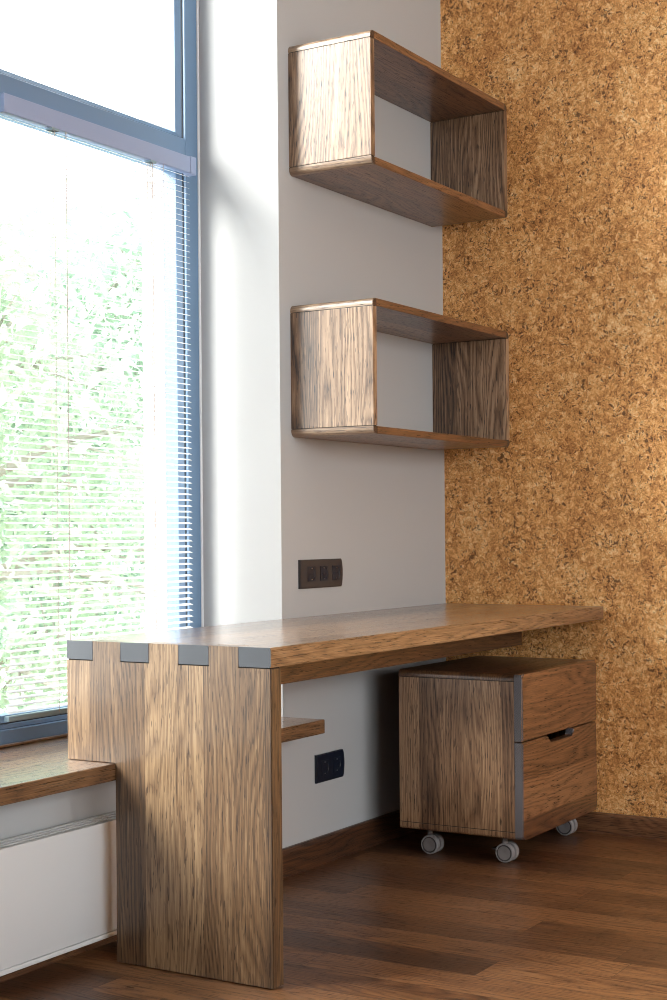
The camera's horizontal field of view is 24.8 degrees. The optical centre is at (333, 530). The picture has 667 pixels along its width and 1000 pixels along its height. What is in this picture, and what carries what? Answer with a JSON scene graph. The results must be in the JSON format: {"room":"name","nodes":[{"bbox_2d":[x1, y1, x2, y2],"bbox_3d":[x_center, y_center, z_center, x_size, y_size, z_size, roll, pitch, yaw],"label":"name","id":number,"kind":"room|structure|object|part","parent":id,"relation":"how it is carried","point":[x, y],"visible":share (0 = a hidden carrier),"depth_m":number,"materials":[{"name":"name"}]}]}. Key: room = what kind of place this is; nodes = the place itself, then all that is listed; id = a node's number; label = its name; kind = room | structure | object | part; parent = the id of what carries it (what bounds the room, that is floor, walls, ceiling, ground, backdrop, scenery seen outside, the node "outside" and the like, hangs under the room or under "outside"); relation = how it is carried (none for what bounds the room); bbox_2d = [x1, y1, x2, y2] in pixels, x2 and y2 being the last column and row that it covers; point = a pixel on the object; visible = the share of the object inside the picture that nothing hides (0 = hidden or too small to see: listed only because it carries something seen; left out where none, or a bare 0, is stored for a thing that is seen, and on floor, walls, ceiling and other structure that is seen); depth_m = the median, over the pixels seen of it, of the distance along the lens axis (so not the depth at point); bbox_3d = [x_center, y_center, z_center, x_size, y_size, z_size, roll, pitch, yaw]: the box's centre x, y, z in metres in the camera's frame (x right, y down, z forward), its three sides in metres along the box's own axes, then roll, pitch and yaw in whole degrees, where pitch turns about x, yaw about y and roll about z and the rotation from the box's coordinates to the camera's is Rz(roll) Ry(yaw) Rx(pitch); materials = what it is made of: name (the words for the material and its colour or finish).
{"room":"office","nodes":[
{"label":"office","id":0,"kind":"room"},
{"bbox_2d":[140,0,166,629],"bbox_3d":[-0.779,-0.587,4.277,0.085,5.200,9.000,-1,0,31],"label":"wall","id":1,"kind":"structure","parent":0,"point":[150,10],"depth_m":4.65,"materials":[{"name":"paint"}]},
{"bbox_2d":[0,0,445,847],"bbox_3d":[-1.661,-0.831,2.366,0.430,3.700,7.420,-1,0,31],"label":"wall","id":2,"kind":"structure","parent":0,"point":[273,241],"depth_m":4.56,"materials":[{"name":"grey paint"}]},
{"bbox_2d":[0,811,116,976],"bbox_3d":[-0.996,0.829,2.924,0.102,0.274,2.850,-1,0,31],"label":"radiator","id":3,"kind":"object","parent":2,"relation":"attached to","point":[58,884],"visible":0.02,"depth_m":3.44,"materials":[{"name":"white metal"}]},
{"bbox_2d":[0,811,115,847],"bbox_3d":[-0.998,0.700,2.925,0.060,0.013,2.846,-1,0,31],"label":"grille","id":4,"kind":"object","parent":3,"relation":"attached to","point":[73,826],"depth_m":3.50,"materials":[{"name":"white metal"}]},
{"bbox_2d":[0,0,200,748],"bbox_3d":[-1.066,-0.968,3.540,0.091,3.034,2.445,-1,0,31],"label":"window","id":5,"kind":"structure","parent":2,"relation":"in","point":[178,133],"depth_m":4.52,"materials":[{"name":"blue"}]},
{"bbox_2d":[0,93,195,721],"bbox_3d":[-0.617,-0.311,4.149,0.034,1.579,0.806,-1,0,31],"label":"blind","id":6,"kind":"object","parent":5,"relation":"attached to","point":[53,121],"visible":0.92,"depth_m":4.06,"materials":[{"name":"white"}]},
{"bbox_3d":[-0.619,0.471,4.138,0.018,0.014,0.779,-1,0,31],"label":"rail","id":7,"kind":"part","parent":6,"relation":"part of","materials":[{"name":"blue"}]},
{"bbox_3d":[-0.729,-0.289,3.968,0.019,1.522,0.005,-1,0,31],"label":"ladder cord","id":8,"kind":"part","parent":6,"relation":"part of","materials":[{"name":"white fabric"}]},
{"bbox_3d":[-0.515,-0.290,4.321,0.019,1.522,0.005,-1,0,31],"label":"ladder cord","id":9,"kind":"part","parent":6,"relation":"part of","materials":[{"name":"white fabric"}]},
{"bbox_3d":[-0.481,-0.315,4.350,0.001,1.470,0.001,-1,0,31],"label":"pull cord","id":10,"kind":"part","parent":6,"relation":"part of","materials":[{"name":"white fabric"}]},
{"bbox_2d":[0,717,324,805],"bbox_3d":[-0.946,0.568,3.244,0.428,0.040,2.851,-1,0,31],"label":"window sill","id":11,"kind":"structure","parent":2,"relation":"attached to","point":[29,771],"depth_m":3.52,"materials":[{"name":"brown wood"}]},
{"bbox_2d":[196,0,203,626],"bbox_3d":[-0.417,-0.973,4.580,0.034,3.034,0.007,-1,0,31],"label":"trim","id":12,"kind":"structure","parent":2,"relation":"attached to","point":[197,1],"depth_m":4.57,"materials":[{"name":"white"}]},
{"bbox_2d":[0,809,418,982],"bbox_3d":[-1.464,0.976,2.234,0.016,0.083,7.184,-1,0,31],"label":"baseboard","id":13,"kind":"structure","parent":2,"relation":"attached to","point":[306,855],"depth_m":4.61,"materials":[{"name":"brown wood"}]},
{"bbox_2d":[298,558,342,588],"bbox_3d":[-0.043,0.129,4.596,0.011,0.086,0.254,-1,0,31],"label":"wall socket","id":14,"kind":"object","parent":2,"relation":"attached to","point":[313,573],"visible":1,"depth_m":4.59,"materials":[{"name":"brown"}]},
{"bbox_2d":[315,749,344,783],"bbox_3d":[-0.011,0.719,4.640,0.011,0.085,0.161,-1,0,31],"label":"wall socket","id":15,"kind":"object","parent":2,"relation":"attached to","point":[328,765],"visible":1,"depth_m":4.63,"materials":[{"name":"black plastic"}]},
{"bbox_2d":[288,30,507,226],"bbox_3d":[0.226,-1.242,4.802,0.280,0.384,0.926,-1,0,31],"label":"wall shelf","id":16,"kind":"object","parent":2,"relation":"attached to","point":[334,83],"visible":1,"depth_m":4.64,"materials":[{"name":"brown wood"}]},
{"bbox_2d":[290,298,509,449],"bbox_3d":[0.233,-0.473,4.802,0.280,0.389,0.926,-1,0,31],"label":"wall shelf","id":17,"kind":"object","parent":2,"relation":"attached to","point":[334,344],"visible":1,"depth_m":4.49,"materials":[{"name":"brown wood"}]},
{"bbox_2d":[0,829,666,999],"bbox_3d":[0.758,1.037,0.898,5.800,0.080,7.400,-1,0,31],"label":"floor","id":18,"kind":"structure","parent":0,"point":[578,915],"depth_m":3.77,"materials":[{"name":"brown wood"}]},
{"bbox_2d":[67,603,602,988],"bbox_3d":[0.131,0.630,4.322,0.583,0.750,1.987,-1,0,31],"label":"desk","id":19,"kind":"object","parent":18,"relation":"on","point":[188,719],"visible":1,"depth_m":3.47,"materials":[{"name":"brown wood"}]},
{"bbox_3d":[-0.373,0.632,3.490,0.583,0.746,0.042,-1,0,31],"label":"panel","id":20,"kind":"part","parent":19,"relation":"part of","materials":[{"name":"brown wood"}]},
{"bbox_3d":[0.120,0.346,4.352,0.040,0.093,1.945,-1,0,31],"label":"apron rail","id":21,"kind":"part","parent":19,"relation":"part of","materials":[{"name":"brown wood"}]},
{"bbox_2d":[399,655,596,862],"bbox_3d":[0.536,0.715,4.871,0.418,0.574,0.591,-1,0,31],"label":"base cabinet","id":22,"kind":"object","parent":18,"relation":"on","point":[503,747],"visible":1,"depth_m":4.65,"materials":[{"name":"brown wood"}]},
{"bbox_3d":[0.702,0.526,4.769,0.027,0.200,0.591,-1,0,31],"label":"drawer","id":23,"kind":"part","parent":22,"relation":"part of","materials":[{"name":"brown wood"}]},
{"bbox_3d":[0.704,0.776,4.769,0.027,0.290,0.591,-1,0,31],"label":"drawer","id":24,"kind":"part","parent":22,"relation":"part of","materials":[{"name":"brown wood"}]},
{"bbox_2d":[440,0,666,817],"bbox_3d":[2.766,-0.868,3.952,5.500,3.700,0.120,-1,0,31],"label":"wall","id":25,"kind":"structure","parent":0,"point":[573,511],"depth_m":5.06,"materials":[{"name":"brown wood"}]},
{"bbox_2d":[553,811,666,839],"bbox_3d":[2.704,0.949,3.918,5.400,0.067,0.016,-1,0,31],"label":"baseboard","id":26,"kind":"structure","parent":25,"relation":"attached to","point":[593,822],"depth_m":4.97,"materials":[{"name":"brown wood"}]},
{"label":"outside","id":27,"kind":"structure","parent":0,"visible":0},
{"bbox_2d":[0,574,135,712],"bbox_3d":[-26.313,2.291,39.043,79.350,0.050,90.000,-1,0,31],"label":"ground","id":28,"kind":"structure","parent":27,"point":[63,598],"depth_m":20.67,"materials":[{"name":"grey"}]},
{"bbox_2d":[0,135,144,712],"bbox_3d":[-2.318,-0.223,9.392,3.909,4.508,3.942,-1,0,31],"label":"leafy tree","id":29,"kind":"object","parent":28,"relation":"on","point":[3,472],"visible":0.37,"depth_m":8.99,"materials":[{"name":"green plant"}]},
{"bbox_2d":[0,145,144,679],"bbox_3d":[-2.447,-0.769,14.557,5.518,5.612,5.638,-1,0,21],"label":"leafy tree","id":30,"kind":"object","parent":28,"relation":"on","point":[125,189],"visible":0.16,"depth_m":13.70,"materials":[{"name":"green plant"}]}
]}

